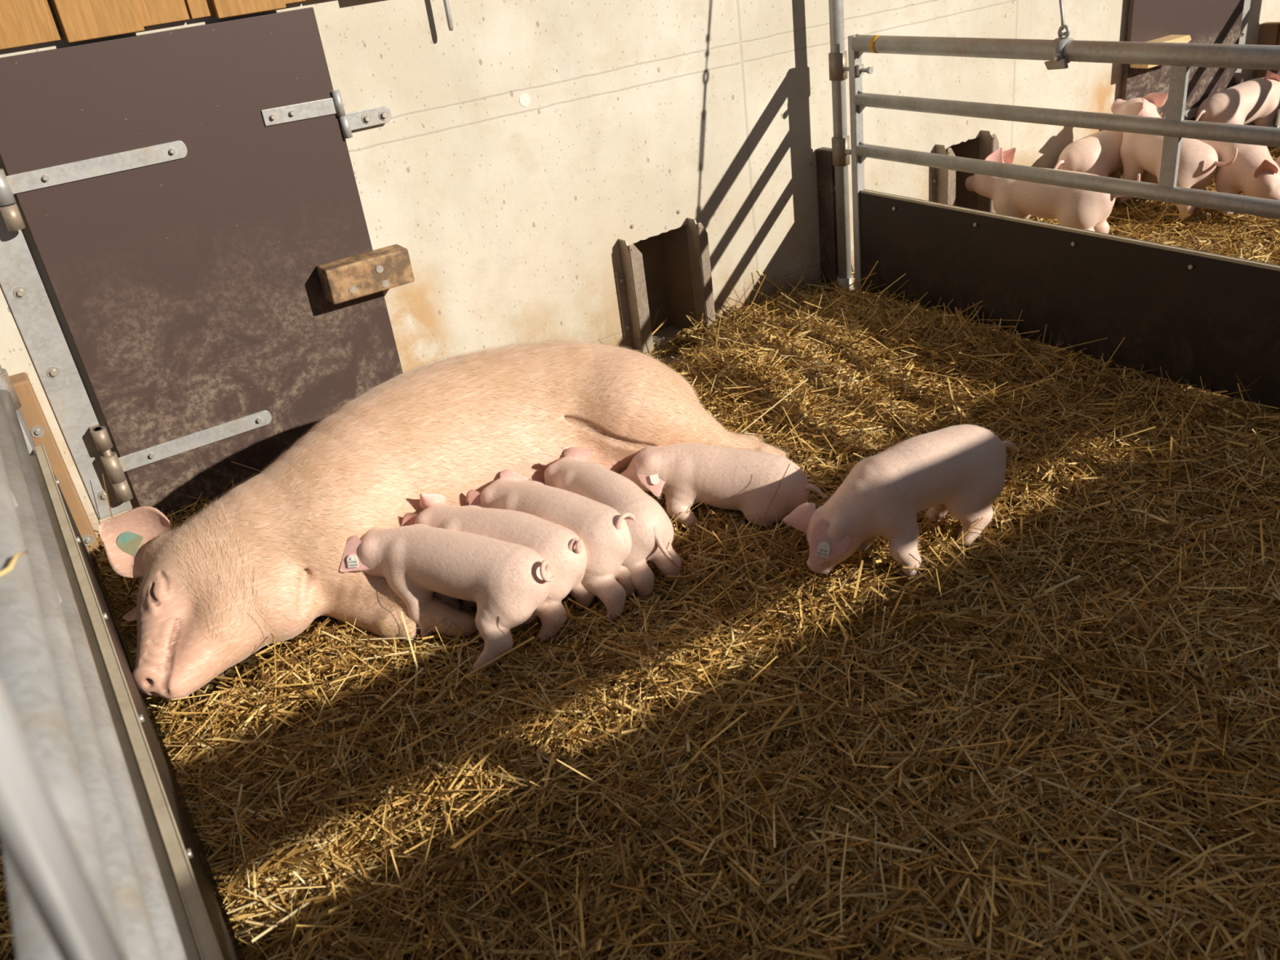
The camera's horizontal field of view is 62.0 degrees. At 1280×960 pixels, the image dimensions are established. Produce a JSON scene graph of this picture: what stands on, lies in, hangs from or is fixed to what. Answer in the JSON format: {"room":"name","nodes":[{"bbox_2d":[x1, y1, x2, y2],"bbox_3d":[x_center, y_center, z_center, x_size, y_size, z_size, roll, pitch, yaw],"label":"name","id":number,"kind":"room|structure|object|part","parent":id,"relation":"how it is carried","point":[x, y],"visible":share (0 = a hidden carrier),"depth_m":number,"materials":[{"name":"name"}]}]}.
{"room":"pig pen","nodes":[
{"label":"pig pen","id":0,"kind":"room"},
{"bbox_2d":[0,0,1279,548],"bbox_3d":[0.793,-2.255,4.288,13.500,2.960,0.240,-23,31,-26],"label":"wall","id":1,"kind":"structure","parent":0,"point":[510,217],"depth_m":3.99,"materials":[{"name":"concrete"}]},
{"bbox_2d":[8,372,102,562],"bbox_3d":[-1.785,-0.020,3.232,0.090,0.615,0.110,-23,31,-26],"label":"board","id":2,"kind":"object","parent":1,"relation":"attached to","point":[31,410],"visible":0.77,"depth_m":3.17,"materials":[{"name":"wood"}]},
{"bbox_2d":[0,203,133,519],"bbox_3d":[-1.737,-0.424,3.113,0.116,1.238,0.074,-23,31,-26],"label":"door frame","id":3,"kind":"structure","parent":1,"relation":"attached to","point":[22,286],"depth_m":3.18,"materials":[{"name":"metal"}]},
{"bbox_2d":[0,203,26,231],"bbox_3d":[-1.747,-0.733,2.966,0.045,0.067,0.068,-23,31,-26],"label":"socket","id":4,"kind":"object","parent":3,"relation":"attached to","point":[11,218],"depth_m":2.95,"materials":[{"name":"metal"}]},
{"bbox_2d":[88,424,112,451],"bbox_3d":[-1.663,-0.131,3.290,0.045,0.065,0.068,-23,31,-26],"label":"socket","id":5,"kind":"object","parent":3,"relation":"attached to","point":[100,440],"depth_m":3.27,"materials":[{"name":"metal"}]},
{"bbox_2d":[111,479,133,502],"bbox_3d":[-1.641,0.028,3.375,0.045,0.067,0.068,-23,31,-26],"label":"socket","id":6,"kind":"object","parent":3,"relation":"attached to","point":[121,492],"depth_m":3.35,"materials":[{"name":"metal"}]},
{"bbox_2d":[0,0,309,49],"bbox_3d":[1.491,-3.151,4.190,11.001,1.472,0.052,-23,31,-26],"label":"wooden planks","id":7,"kind":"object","parent":1,"relation":"attached to","point":[22,22],"depth_m":2.90,"materials":[{"name":"orange wood"}]},
{"bbox_2d":[0,7,402,519],"bbox_3d":[-1.313,-0.626,3.320,1.000,1.418,0.074,-23,31,-26],"label":"door","id":8,"kind":"structure","parent":1,"relation":"in","point":[188,291],"depth_m":3.25,"materials":[{"name":"brown wood"}]},
{"bbox_3d":[-1.552,-0.884,3.021,0.526,0.090,0.047,-23,31,-26],"label":"strap hinge","id":9,"kind":"part","parent":8,"relation":"part of","materials":[{"name":"silver metal"}]},
{"bbox_3d":[-1.445,-0.121,3.432,0.526,0.090,0.047,-23,31,-26],"label":"strap hinge","id":10,"kind":"part","parent":8,"relation":"part of","materials":[{"name":"silver metal"}]},
{"bbox_2d":[261,89,391,138],"bbox_3d":[-0.974,-1.139,3.340,0.407,0.143,0.064,-23,31,-26],"label":"hasp","id":11,"kind":"object","parent":8,"relation":"attached to","point":[349,122],"visible":1,"depth_m":3.31,"materials":[{"name":"metal"}]},
{"bbox_3d":[-1.044,-1.131,3.274,0.227,0.053,0.006,-23,31,-26],"label":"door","id":12,"kind":"part","parent":11,"relation":"part of","materials":[{"name":"metal"}]},
{"bbox_2d":[316,244,414,304],"bbox_3d":[-0.901,-0.679,3.511,0.284,0.114,0.104,-23,31,-26],"label":"wooden block","id":13,"kind":"object","parent":8,"relation":"attached to","point":[360,275],"visible":1,"depth_m":3.47,"materials":[{"name":"brown wood"}]},
{"bbox_2d":[443,0,453,31],"bbox_3d":[-0.648,-1.655,3.337,0.019,0.462,0.074,-23,31,-26],"label":"hanging rod","id":14,"kind":"object","parent":1,"relation":"attached to","point":[446,6],"visible":1,"depth_m":3.40,"materials":[{"name":"metal"}]},
{"bbox_2d":[519,93,530,106],"bbox_3d":[-0.403,-1.322,3.709,0.042,0.042,0.012,-23,31,-26],"label":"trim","id":15,"kind":"structure","parent":1,"relation":"attached to","point":[525,100],"depth_m":3.70,"materials":[{"name":"plastic"}]},
{"bbox_2d":[615,238,653,353],"bbox_3d":[-0.029,-0.717,4.178,0.110,0.455,0.045,5,31,23],"label":"guide","id":16,"kind":"object","parent":1,"relation":"attached to","point":[630,280],"visible":1,"depth_m":4.17,"materials":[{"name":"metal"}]},
{"bbox_2d":[686,217,715,328],"bbox_3d":[0.266,-0.842,4.332,0.078,0.458,0.080,-23,31,-26],"label":"guide","id":17,"kind":"object","parent":1,"relation":"attached to","point":[697,235],"visible":0.84,"depth_m":4.30,"materials":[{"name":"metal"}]},
{"bbox_2d":[815,146,838,290],"bbox_3d":[0.822,-1.111,4.584,0.050,0.615,0.110,-23,31,-26],"label":"board","id":18,"kind":"object","parent":1,"relation":"attached to","point":[824,167],"visible":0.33,"depth_m":4.55,"materials":[{"name":"plastic"}]},
{"bbox_2d":[929,144,955,205],"bbox_3d":[1.395,-1.313,4.916,0.110,0.455,0.045,5,31,23],"label":"guide","id":19,"kind":"object","parent":1,"relation":"attached to","point":[942,181],"visible":0.58,"depth_m":4.89,"materials":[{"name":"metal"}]},
{"bbox_2d":[977,129,999,213],"bbox_3d":[1.661,-1.426,5.055,0.063,0.458,0.080,-23,31,-26],"label":"guide","id":20,"kind":"object","parent":1,"relation":"attached to","point":[988,144],"visible":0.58,"depth_m":4.98,"materials":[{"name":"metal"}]},
{"bbox_2d":[1120,0,1244,177],"bbox_3d":[2.828,-2.360,5.466,1.001,1.418,0.074,-23,31,-26],"label":"door","id":21,"kind":"structure","parent":1,"relation":"in","point":[1206,21],"depth_m":5.48,"materials":[{"name":"brown wood"}]},
{"bbox_2d":[1129,35,1191,68],"bbox_3d":[2.606,-2.145,5.330,0.339,0.105,0.102,-23,31,-26],"label":"wooden block","id":22,"kind":"object","parent":21,"relation":"attached to","point":[1171,38],"visible":0.27,"depth_m":5.30,"materials":[{"name":"brown wood"}]},
{"bbox_3d":[3.091,-2.020,5.783,0.526,0.090,0.047,-23,31,-26],"label":"strap hinge","id":23,"kind":"part","parent":21,"relation":"part of","materials":[{"name":"silver metal"}]},
{"bbox_2d":[1233,0,1250,85],"bbox_3d":[3.257,-2.514,5.701,0.116,1.238,0.074,-23,31,-26],"label":"hinge plate","id":24,"kind":"object","parent":1,"relation":"attached to","point":[1238,77],"visible":0.36,"depth_m":5.79,"materials":[{"name":"metal"}]},
{"bbox_2d":[1233,72,1244,85],"bbox_3d":[3.272,-2.196,5.848,0.045,0.065,0.068,-23,31,-26],"label":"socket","id":25,"kind":"object","parent":24,"relation":"attached to","point":[1238,77],"depth_m":5.82,"materials":[{"name":"metal"}]},
{"bbox_2d":[1253,22,1279,125],"bbox_3d":[3.500,-2.232,5.972,0.061,0.615,0.110,-23,31,-26],"label":"board","id":26,"kind":"object","parent":1,"relation":"attached to","point":[1268,31],"visible":0.14,"depth_m":5.85,"materials":[{"name":"wood"}]},
{"bbox_2d":[129,229,1255,846],"bbox_3d":[2.369,-0.054,3.026,13.500,0.115,5.500,-23,31,-26],"label":"floor","id":27,"kind":"structure","parent":0,"point":[660,335],"depth_m":4.49,"materials":[{"name":"concrete"}]},
{"bbox_2d":[0,843,16,959],"bbox_3d":[-1.068,1.117,1.479,1.060,0.287,2.267,-23,31,-26],"label":"bedding","id":28,"kind":"object","parent":27,"relation":"on","point":[7,923],"visible":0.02,"depth_m":2.05,"materials":[{"name":"plant"}]},
{"bbox_2d":[0,364,95,564],"bbox_3d":[-1.881,-0.770,2.732,0.100,2.440,0.100,-23,31,-26],"label":"gate post","id":29,"kind":"object","parent":27,"relation":"on","point":[6,380],"visible":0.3,"depth_m":3.02,"materials":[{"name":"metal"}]},
{"bbox_2d":[0,374,238,959],"bbox_3d":[-0.918,0.348,1.803,0.084,1.025,3.230,-23,31,-26],"label":"partition","id":30,"kind":"object","parent":29,"relation":"attached to","point":[67,681],"visible":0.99,"depth_m":1.37,"materials":[{"name":"metal"}]},
{"bbox_2d":[0,550,28,576],"bbox_3d":[-0.667,0.093,1.132,0.015,0.018,0.099,-9,28,-2],"label":"stalk","id":31,"kind":"object","parent":30,"relation":"on","point":[12,562],"visible":1,"depth_m":1.13,"materials":[{"name":"yellow plant"}]},
{"bbox_2d":[0,684,125,959],"bbox_3d":[-0.305,0.161,0.481,0.105,0.539,0.133,-23,31,-26],"label":"rod","id":32,"kind":"object","parent":30,"relation":"attached to","point":[35,839],"visible":1,"depth_m":0.50,"materials":[{"name":"silver metal"}]},
{"bbox_3d":[-0.965,-0.053,1.545,0.062,0.062,3.085,-23,31,-26],"label":"rail","id":33,"kind":"part","parent":30,"relation":"part of","materials":[{"name":"metal"}]},
{"bbox_3d":[-0.940,0.126,1.641,0.050,0.050,3.085,-23,31,-26],"label":"rail","id":34,"kind":"part","parent":30,"relation":"part of","materials":[{"name":"metal"}]},
{"bbox_2d":[0,147,1279,959],"bbox_3d":[1.686,-0.236,3.362,8.580,0.134,3.480,-23,31,-26],"label":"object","id":35,"kind":"structure","parent":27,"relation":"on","point":[215,682],"depth_m":2.25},
{"bbox_2d":[87,260,1279,959],"bbox_3d":[0.439,0.208,2.752,3.090,0.404,3.404,-23,31,-26],"label":"bedding","id":36,"kind":"object","parent":27,"relation":"on","point":[780,331],"visible":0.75,"depth_m":2.28,"materials":[{"name":"yellow plant"}]},
{"bbox_2d":[96,339,789,700],"bbox_3d":[-0.504,-0.029,2.995,1.913,0.501,0.872,-23,31,-26],"label":"sow","id":37,"kind":"object","parent":36,"relation":"on","point":[273,545],"visible":0.87,"depth_m":2.81,"materials":[{"name":"beige"}]},
{"bbox_2d":[340,523,556,671],"bbox_3d":[-0.466,0.261,2.685,0.622,0.268,0.288,13,35,34],"label":"piglet","id":38,"kind":"object","parent":36,"relation":"on","point":[507,581],"visible":0.95,"depth_m":2.59,"materials":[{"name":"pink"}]},
{"bbox_2d":[400,492,595,640],"bbox_3d":[-0.359,0.186,2.761,0.564,0.303,0.230,14,35,35],"label":"piglet","id":39,"kind":"object","parent":36,"relation":"on","point":[566,551],"visible":0.61,"depth_m":2.64,"materials":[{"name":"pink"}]},
{"bbox_2d":[466,469,635,620],"bbox_3d":[-0.209,0.146,2.831,0.542,0.271,0.211,18,37,39],"label":"piglet","id":40,"kind":"object","parent":36,"relation":"on","point":[606,532],"visible":0.61,"depth_m":2.68,"materials":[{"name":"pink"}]},
{"bbox_2d":[537,446,683,597],"bbox_3d":[-0.088,0.100,2.889,0.207,0.270,0.538,-22,31,-24],"label":"piglet","id":41,"kind":"object","parent":36,"relation":"on","point":[651,530],"visible":0.7,"depth_m":2.74,"materials":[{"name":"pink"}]},
{"bbox_2d":[619,442,828,527],"bbox_3d":[0.232,-0.028,3.044,0.622,0.273,0.241,2,30,18],"label":"piglet","id":42,"kind":"object","parent":36,"relation":"on","point":[688,474],"visible":0.96,"depth_m":2.99,"materials":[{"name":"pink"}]},
{"bbox_2d":[781,423,1021,577],"bbox_3d":[0.710,0.045,2.747,0.658,0.308,0.265,-17,29,-17],"label":"piglet","id":43,"kind":"object","parent":36,"relation":"on","point":[958,470],"visible":1,"depth_m":2.68,"materials":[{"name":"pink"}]},
{"bbox_2d":[828,0,856,293],"bbox_3d":[0.752,-1.872,4.097,0.100,2.440,0.100,-23,31,-26],"label":"gate post","id":44,"kind":"object","parent":27,"relation":"on","point":[837,55],"visible":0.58,"depth_m":4.33,"materials":[{"name":"metal"}]},
{"bbox_2d":[842,33,1279,411],"bbox_3d":[1.706,-0.750,3.163,0.063,1.025,3.230,-23,31,-26],"label":"gate","id":45,"kind":"object","parent":44,"relation":"attached to","point":[1188,313],"visible":0.98,"depth_m":3.53,"materials":[{"name":"metal"}]},
{"bbox_2d":[1044,24,1074,70],"bbox_3d":[1.335,-1.367,3.362,0.090,0.129,0.083,-23,31,-26],"label":"clamp","id":46,"kind":"object","parent":45,"relation":"attached to","point":[1056,61],"visible":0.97,"depth_m":3.35,"materials":[{"name":"metal"}]},
{"bbox_2d":[1058,0,1066,35],"bbox_3d":[1.192,-2.067,3.193,0.023,1.358,0.389,-15,29,-14],"label":"turnbuckle","id":47,"kind":"object","parent":46,"relation":"attached to","point":[1060,2],"visible":1,"depth_m":3.34,"materials":[{"name":"metal"}]},
{"bbox_3d":[1.668,-1.155,2.910,0.062,0.062,3.085,-23,31,-26],"label":"rail","id":48,"kind":"part","parent":45,"relation":"part of","materials":[{"name":"metal"}]},
{"bbox_3d":[1.693,-0.976,3.006,0.050,0.050,3.085,-23,31,-26],"label":"rail","id":49,"kind":"part","parent":45,"relation":"part of","materials":[{"name":"metal"}]},
{"bbox_3d":[1.717,-0.805,3.098,0.050,0.050,3.085,-23,31,-26],"label":"rail","id":50,"kind":"part","parent":45,"relation":"part of","materials":[{"name":"metal"}]},
{"bbox_3d":[1.756,-0.478,3.286,0.022,0.418,3.050,-23,31,-26],"label":"panel","id":51,"kind":"part","parent":45,"relation":"part of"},
{"bbox_2d":[851,146,1279,411],"bbox_3d":[2.724,-1.117,4.600,3.140,0.382,2.132,-23,31,-26],"label":"bedding","id":52,"kind":"object","parent":27,"relation":"on","point":[1210,233],"visible":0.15,"depth_m":4.79,"materials":[{"name":"yellow plant"}]},
{"bbox_2d":[964,147,1140,233],"bbox_3d":[1.823,-1.260,4.749,0.256,0.419,0.782,-28,34,-32],"label":"piglet","id":53,"kind":"object","parent":52,"relation":"on","point":[1086,210],"visible":0.57,"depth_m":4.67,"materials":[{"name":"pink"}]},
{"bbox_2d":[1053,112,1162,181],"bbox_3d":[2.308,-1.587,5.271,0.736,0.381,0.272,-23,31,-26],"label":"piglet","id":54,"kind":"object","parent":52,"relation":"on","point":[1098,153],"visible":0.3,"depth_m":5.12,"materials":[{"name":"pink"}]},
{"bbox_2d":[1111,93,1237,219],"bbox_3d":[2.464,-1.521,4.975,0.256,0.500,0.676,-14,29,-10],"label":"piglet","id":55,"kind":"object","parent":52,"relation":"on","point":[1140,153],"visible":0.66,"depth_m":4.94,"materials":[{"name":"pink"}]},
{"bbox_2d":[1194,70,1279,127],"bbox_3d":[3.244,-1.988,5.761,0.686,0.391,0.256,-18,30,-19],"label":"piglet","id":56,"kind":"object","parent":52,"relation":"on","point":[1256,101],"visible":0.75,"depth_m":5.66,"materials":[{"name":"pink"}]},
{"bbox_2d":[1198,139,1279,214],"bbox_3d":[2.716,-1.461,4.978,0.267,0.340,0.816,-12,28,-8],"label":"piglet","id":57,"kind":"object","parent":52,"relation":"on","point":[1254,171],"visible":0.42,"depth_m":4.72,"materials":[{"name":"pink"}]},
{"bbox_2d":[1272,26,1279,127],"bbox_3d":[3.432,-2.994,5.486,0.100,2.440,0.100,-23,31,-26],"label":"gate post","id":58,"kind":"object","parent":27,"relation":"on","point":[1275,122],"visible":0.08,"depth_m":5.98,"materials":[{"name":"metal"}]}
]}

